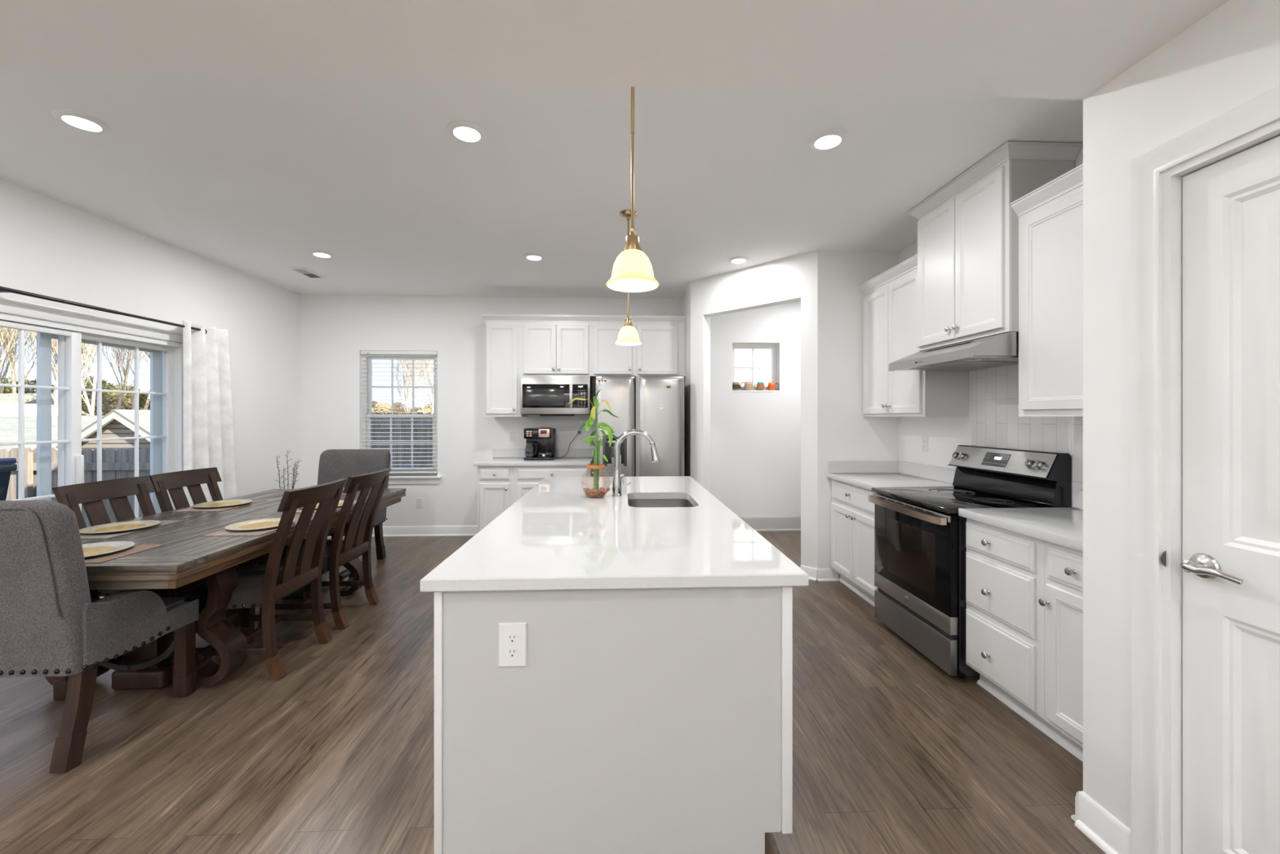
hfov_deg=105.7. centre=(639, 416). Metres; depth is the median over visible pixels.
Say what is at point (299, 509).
placemat
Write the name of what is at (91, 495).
dining chair
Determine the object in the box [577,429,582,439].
wall outlet
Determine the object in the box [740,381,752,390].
mug
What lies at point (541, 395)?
microwave
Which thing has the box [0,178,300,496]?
wall
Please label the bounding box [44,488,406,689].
dining table
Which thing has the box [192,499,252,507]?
charger plate
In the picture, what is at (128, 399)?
thicket
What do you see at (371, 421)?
wooden fence
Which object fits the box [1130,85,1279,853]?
door
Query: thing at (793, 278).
wall
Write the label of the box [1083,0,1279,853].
wall
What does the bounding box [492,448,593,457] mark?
backsplash
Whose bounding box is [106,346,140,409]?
bare tree
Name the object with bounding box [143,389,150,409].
bare tree
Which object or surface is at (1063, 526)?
countertop
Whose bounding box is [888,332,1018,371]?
range hood
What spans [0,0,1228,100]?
ceiling
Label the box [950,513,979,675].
panel
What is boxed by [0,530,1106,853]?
floor
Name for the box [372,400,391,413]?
shrub
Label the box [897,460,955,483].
backsplash
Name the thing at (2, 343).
bare tree
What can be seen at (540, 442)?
coffee maker
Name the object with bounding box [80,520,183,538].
placemat
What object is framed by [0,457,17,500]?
trash bin
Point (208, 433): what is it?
curtain
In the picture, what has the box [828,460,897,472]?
backsplash
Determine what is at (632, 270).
pendant lamp
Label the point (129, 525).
charger plate
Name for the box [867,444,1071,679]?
range
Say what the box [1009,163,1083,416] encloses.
upper cabinet
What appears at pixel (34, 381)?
pine tree
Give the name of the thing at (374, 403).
shrub
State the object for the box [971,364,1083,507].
tile backsplash
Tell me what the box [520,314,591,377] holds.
upper cabinet
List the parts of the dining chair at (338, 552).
leg, seat, leg, rail, rail, leg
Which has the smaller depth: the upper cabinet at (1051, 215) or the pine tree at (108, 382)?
the upper cabinet at (1051, 215)
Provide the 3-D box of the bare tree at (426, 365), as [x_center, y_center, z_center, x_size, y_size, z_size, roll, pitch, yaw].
[-12.585,-3.366,29.329,3.442,14.526,3.601,0,0,-7]
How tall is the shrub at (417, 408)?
3.603 m
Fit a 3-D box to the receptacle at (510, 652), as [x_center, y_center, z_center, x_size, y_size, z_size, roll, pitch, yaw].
[-0.386,0.712,1.463,0.034,0.028,0.003,0,0,-2]
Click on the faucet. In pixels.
(616, 482)
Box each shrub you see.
[372,400,380,409]
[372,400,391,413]
[385,405,421,413]
[393,401,423,413]
[417,403,431,413]
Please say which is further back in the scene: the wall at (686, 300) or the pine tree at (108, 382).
the pine tree at (108, 382)
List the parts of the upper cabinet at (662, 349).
door, crown molding, door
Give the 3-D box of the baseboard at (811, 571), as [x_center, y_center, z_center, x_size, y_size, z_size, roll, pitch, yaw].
[1.448,1.340,4.170,0.030,0.100,0.151,0,0,-45]
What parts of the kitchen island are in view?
corner trim, corner trim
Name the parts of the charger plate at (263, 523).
plate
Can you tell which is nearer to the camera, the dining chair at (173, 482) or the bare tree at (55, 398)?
the dining chair at (173, 482)
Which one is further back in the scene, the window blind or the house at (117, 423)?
the house at (117, 423)
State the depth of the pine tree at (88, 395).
45.48 m
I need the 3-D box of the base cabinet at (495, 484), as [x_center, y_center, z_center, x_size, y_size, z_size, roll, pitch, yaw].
[-1.528,0.954,5.381,0.385,0.873,0.666,0,0,-2]
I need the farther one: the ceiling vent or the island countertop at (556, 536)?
the ceiling vent
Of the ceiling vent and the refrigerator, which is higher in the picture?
the ceiling vent
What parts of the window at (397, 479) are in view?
sash, sash, sill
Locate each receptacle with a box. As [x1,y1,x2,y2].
[506,633,518,643]
[506,648,518,657]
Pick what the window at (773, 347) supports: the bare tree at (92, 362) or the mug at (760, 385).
the mug at (760, 385)
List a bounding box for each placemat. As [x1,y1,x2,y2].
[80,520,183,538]
[84,544,164,563]
[173,499,266,511]
[200,517,311,536]
[295,500,356,512]
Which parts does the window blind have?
ladder cord, rail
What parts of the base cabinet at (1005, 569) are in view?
knob, knob, knob, drawer, drawer, drawer, shoe molding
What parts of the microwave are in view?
door glass, door handle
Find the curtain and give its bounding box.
[182,320,237,506]
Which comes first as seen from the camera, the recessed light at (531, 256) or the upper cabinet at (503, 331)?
the recessed light at (531, 256)
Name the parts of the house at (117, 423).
rake trim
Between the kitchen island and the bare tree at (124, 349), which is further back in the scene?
the bare tree at (124, 349)
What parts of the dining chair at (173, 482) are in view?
leg, rail, leg, seat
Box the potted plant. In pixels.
[568,390,620,497]
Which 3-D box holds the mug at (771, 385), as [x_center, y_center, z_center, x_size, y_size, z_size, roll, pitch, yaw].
[1.644,-0.377,5.983,0.136,0.098,0.100,0,0,26]
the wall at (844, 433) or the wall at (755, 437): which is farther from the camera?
the wall at (755, 437)
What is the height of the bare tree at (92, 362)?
24.007 m
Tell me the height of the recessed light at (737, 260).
0.014 m
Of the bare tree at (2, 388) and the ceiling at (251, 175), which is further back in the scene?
the bare tree at (2, 388)
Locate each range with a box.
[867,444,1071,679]
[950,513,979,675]
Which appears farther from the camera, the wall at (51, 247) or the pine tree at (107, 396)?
the pine tree at (107, 396)
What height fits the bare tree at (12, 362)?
22.871 m
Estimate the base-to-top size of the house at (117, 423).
5.600 m
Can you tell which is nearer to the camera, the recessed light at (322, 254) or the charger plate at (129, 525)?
the charger plate at (129, 525)
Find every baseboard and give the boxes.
[327,524,477,537]
[739,515,800,530]
[800,564,817,581]
[817,568,839,581]
[1071,791,1082,821]
[1074,791,1130,853]
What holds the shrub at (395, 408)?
on the ground
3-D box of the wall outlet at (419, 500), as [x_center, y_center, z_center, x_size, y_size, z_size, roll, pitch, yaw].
[-2.582,1.005,5.669,0.072,0.118,0.009,0,0,-2]
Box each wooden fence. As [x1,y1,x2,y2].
[0,447,150,527]
[370,412,432,467]
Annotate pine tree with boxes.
[0,375,35,393]
[3,378,53,393]
[51,386,102,413]
[82,375,141,399]
[84,382,118,395]
[103,393,140,409]
[138,391,150,409]
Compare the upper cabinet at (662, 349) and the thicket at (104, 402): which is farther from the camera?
the thicket at (104, 402)
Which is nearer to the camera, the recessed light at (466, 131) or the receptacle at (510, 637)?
the receptacle at (510, 637)
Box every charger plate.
[79,520,160,533]
[81,541,134,557]
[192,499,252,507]
[224,517,294,530]
[302,500,343,508]
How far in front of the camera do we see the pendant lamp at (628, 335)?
3.35 m
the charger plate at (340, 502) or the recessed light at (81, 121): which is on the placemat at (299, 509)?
the charger plate at (340, 502)
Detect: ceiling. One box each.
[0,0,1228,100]
[0,68,1083,298]
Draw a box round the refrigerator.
[595,375,684,476]
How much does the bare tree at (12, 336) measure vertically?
27.761 m
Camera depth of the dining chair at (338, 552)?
3.29 m
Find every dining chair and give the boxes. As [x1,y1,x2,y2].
[51,475,238,659]
[149,466,288,624]
[172,478,346,684]
[257,467,391,629]
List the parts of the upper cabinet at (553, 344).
door, crown molding, door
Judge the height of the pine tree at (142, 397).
7.282 m
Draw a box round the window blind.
[360,350,437,473]
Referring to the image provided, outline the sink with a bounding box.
[627,498,693,507]
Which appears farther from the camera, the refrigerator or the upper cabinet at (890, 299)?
the refrigerator
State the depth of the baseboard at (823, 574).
4.12 m
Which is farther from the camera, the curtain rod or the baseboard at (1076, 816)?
the curtain rod
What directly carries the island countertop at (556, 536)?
on the kitchen island
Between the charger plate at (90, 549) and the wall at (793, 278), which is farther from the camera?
the wall at (793, 278)
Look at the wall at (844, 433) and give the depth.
4.14 m
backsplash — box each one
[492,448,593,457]
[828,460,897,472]
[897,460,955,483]
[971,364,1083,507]
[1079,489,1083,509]
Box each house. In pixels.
[0,393,89,415]
[0,408,150,450]
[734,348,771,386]
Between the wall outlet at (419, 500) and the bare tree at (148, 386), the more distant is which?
the bare tree at (148, 386)
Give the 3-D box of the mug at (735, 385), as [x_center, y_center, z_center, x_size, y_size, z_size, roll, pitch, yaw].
[1.167,-0.377,5.980,0.135,0.098,0.100,0,0,26]
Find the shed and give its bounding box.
[0,403,57,415]
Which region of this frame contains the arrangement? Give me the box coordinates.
[275,450,301,488]
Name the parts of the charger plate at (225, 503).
plate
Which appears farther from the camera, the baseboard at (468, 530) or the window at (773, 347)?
the window at (773, 347)
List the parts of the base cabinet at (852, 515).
door, drawer, shoe molding, door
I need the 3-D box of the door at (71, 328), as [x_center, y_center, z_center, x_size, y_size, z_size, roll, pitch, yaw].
[-3.903,0.338,3.277,0.185,2.105,1.885,0,0,-2]
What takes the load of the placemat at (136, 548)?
on the dining table
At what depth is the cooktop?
2.84 m
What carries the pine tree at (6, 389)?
on the ground
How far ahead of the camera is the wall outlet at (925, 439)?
3.79 m
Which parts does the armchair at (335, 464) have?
seat, backrest, armrest, leg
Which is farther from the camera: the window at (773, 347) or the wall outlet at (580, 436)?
the window at (773, 347)
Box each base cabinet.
[477,466,514,533]
[514,461,593,502]
[831,479,877,606]
[965,518,1061,742]
[1038,541,1083,761]
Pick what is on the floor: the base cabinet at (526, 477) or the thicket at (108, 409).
the base cabinet at (526, 477)
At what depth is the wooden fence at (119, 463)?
5.98 m
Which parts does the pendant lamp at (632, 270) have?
lamp shade, rod, bulb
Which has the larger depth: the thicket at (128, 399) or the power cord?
the thicket at (128, 399)
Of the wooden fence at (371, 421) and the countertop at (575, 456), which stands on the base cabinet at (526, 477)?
the countertop at (575, 456)
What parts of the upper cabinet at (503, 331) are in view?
crown molding, door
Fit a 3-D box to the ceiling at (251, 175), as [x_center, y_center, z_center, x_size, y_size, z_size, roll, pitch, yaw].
[0.039,-1.545,3.848,8.190,0.250,4.515,0,0,-2]
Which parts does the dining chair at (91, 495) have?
leg, rail, leg, seat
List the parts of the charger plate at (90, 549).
plate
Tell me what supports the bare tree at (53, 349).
on the ground
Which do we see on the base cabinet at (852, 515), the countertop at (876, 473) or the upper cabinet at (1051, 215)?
the countertop at (876, 473)
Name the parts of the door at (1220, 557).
strike plate, handle, lever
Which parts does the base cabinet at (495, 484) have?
drawer, door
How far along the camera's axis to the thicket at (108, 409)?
45.27 m
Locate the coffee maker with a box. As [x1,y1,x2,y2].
[524,427,556,460]
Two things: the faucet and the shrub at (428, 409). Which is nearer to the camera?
the faucet
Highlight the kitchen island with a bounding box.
[434,586,792,853]
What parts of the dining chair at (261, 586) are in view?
seat, leg, leg, rail, rail, leg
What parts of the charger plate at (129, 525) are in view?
plate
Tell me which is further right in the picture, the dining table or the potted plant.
the potted plant
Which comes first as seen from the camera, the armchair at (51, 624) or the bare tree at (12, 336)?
the armchair at (51, 624)
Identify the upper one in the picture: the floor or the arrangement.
the arrangement
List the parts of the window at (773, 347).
sill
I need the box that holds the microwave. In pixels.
[520,375,591,416]
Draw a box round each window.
[361,354,441,484]
[732,343,779,391]
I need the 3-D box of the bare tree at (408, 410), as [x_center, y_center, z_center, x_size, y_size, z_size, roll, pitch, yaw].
[-15.243,-2.753,31.861,3.380,13.302,3.277,0,0,-31]
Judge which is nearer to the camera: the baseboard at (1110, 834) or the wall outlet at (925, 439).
the baseboard at (1110, 834)
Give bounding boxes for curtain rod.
[0,286,200,330]
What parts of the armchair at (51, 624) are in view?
backrest, leg, leg, armrest, seat, leg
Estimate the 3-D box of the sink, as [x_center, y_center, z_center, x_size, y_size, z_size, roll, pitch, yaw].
[0.120,0.621,2.803,0.406,0.211,0.524,0,0,-2]
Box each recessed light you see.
[51,108,111,133]
[308,249,334,257]
[446,120,486,143]
[523,253,544,261]
[728,256,749,263]
[808,128,847,151]
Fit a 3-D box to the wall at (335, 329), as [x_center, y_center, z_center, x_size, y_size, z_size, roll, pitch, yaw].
[-1.697,-0.015,5.792,4.490,2.810,0.160,0,0,-2]
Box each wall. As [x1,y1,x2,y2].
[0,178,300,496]
[300,294,681,525]
[681,282,690,475]
[690,250,817,568]
[710,301,800,516]
[817,250,898,577]
[898,142,1083,508]
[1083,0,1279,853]
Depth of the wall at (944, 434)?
3.70 m
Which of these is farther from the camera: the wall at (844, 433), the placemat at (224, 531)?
the wall at (844, 433)
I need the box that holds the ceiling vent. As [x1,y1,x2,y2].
[286,266,326,278]
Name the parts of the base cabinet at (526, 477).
door, drawer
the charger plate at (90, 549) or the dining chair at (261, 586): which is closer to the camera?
the charger plate at (90, 549)
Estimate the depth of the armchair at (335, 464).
4.72 m
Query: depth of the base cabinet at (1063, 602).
1.96 m
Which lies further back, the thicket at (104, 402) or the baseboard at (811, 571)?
the thicket at (104, 402)
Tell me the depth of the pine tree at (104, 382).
48.09 m
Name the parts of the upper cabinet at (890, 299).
door, crown molding, door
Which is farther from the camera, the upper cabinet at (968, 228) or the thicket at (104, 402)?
the thicket at (104, 402)
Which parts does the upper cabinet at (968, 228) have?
door, knob, knob, door, crown molding, panel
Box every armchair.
[0,500,199,773]
[317,448,391,577]
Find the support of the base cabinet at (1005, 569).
on the floor
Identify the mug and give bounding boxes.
[732,382,740,390]
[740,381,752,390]
[754,382,764,390]
[767,382,778,390]
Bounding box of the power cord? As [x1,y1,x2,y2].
[555,431,580,457]
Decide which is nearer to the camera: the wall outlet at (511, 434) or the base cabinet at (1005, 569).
the base cabinet at (1005, 569)
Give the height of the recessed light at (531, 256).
0.014 m
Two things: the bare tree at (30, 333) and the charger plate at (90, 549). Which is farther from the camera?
the bare tree at (30, 333)
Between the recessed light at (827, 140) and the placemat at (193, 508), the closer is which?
the recessed light at (827, 140)
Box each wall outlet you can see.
[416,497,422,507]
[497,622,527,666]
[508,431,515,441]
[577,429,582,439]
[922,435,928,451]
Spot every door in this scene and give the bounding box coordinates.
[0,296,182,597]
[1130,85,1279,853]
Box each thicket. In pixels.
[81,391,128,415]
[93,400,140,415]
[110,397,130,409]
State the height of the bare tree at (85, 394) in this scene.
21.820 m
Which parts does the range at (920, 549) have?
door handle, vent trim, storage drawer, oven door, burner knob, burner knob, display panel, control panel, burner knob, burner knob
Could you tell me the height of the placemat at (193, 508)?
0.002 m
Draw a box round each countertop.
[420,475,808,591]
[473,448,593,466]
[826,460,955,489]
[958,489,1083,551]
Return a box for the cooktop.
[871,486,1053,513]
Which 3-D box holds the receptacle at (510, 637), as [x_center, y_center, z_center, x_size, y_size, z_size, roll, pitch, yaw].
[-0.386,0.668,1.463,0.034,0.028,0.003,0,0,-2]
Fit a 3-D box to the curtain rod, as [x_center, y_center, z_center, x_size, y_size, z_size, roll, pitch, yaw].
[-3.771,-0.735,3.186,0.121,0.080,1.992,0,0,-2]
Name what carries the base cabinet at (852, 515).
on the floor
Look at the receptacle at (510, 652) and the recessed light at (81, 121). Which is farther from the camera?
the recessed light at (81, 121)
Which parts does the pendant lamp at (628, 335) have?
lamp shade, rod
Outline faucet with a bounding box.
[612,429,660,496]
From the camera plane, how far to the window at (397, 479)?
5.74 m
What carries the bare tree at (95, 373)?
on the ground
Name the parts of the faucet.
handle lever, spout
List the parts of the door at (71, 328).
panel, handle, frame, casing, screen frame, panel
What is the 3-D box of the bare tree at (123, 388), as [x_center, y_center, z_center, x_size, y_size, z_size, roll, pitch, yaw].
[-45.175,-5.748,42.453,4.904,19.301,4.756,0,0,-37]
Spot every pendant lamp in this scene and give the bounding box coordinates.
[605,86,658,292]
[614,209,641,346]
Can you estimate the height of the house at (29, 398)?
6.000 m
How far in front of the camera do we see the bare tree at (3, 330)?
41.23 m
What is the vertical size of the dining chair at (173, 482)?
1.012 m
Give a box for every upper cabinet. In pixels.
[480,314,527,416]
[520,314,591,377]
[590,315,685,377]
[858,253,968,416]
[907,141,1083,351]
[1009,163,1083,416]
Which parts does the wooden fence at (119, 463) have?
fence post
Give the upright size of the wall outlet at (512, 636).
0.133 m
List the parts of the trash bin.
bin lid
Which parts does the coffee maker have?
carafe handle, brew lid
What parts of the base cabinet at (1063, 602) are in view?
knob, door, drawer, knob, shoe molding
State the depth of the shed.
27.13 m
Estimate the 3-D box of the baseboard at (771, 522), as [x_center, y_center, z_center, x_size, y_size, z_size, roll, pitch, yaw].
[2.131,1.305,5.953,3.028,0.170,0.030,0,0,-2]
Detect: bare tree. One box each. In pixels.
[0,327,26,360]
[0,327,52,393]
[0,328,17,368]
[0,328,34,393]
[0,329,52,393]
[24,330,57,406]
[30,333,92,377]
[31,331,83,396]
[51,342,97,415]
[54,343,94,413]
[81,342,106,382]
[96,344,148,408]
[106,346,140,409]
[132,350,150,388]
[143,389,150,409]
[388,360,433,413]
[403,360,433,413]
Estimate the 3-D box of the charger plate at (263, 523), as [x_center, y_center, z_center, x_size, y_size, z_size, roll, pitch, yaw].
[-2.177,0.619,2.784,0.316,0.014,0.316,0,0,-2]

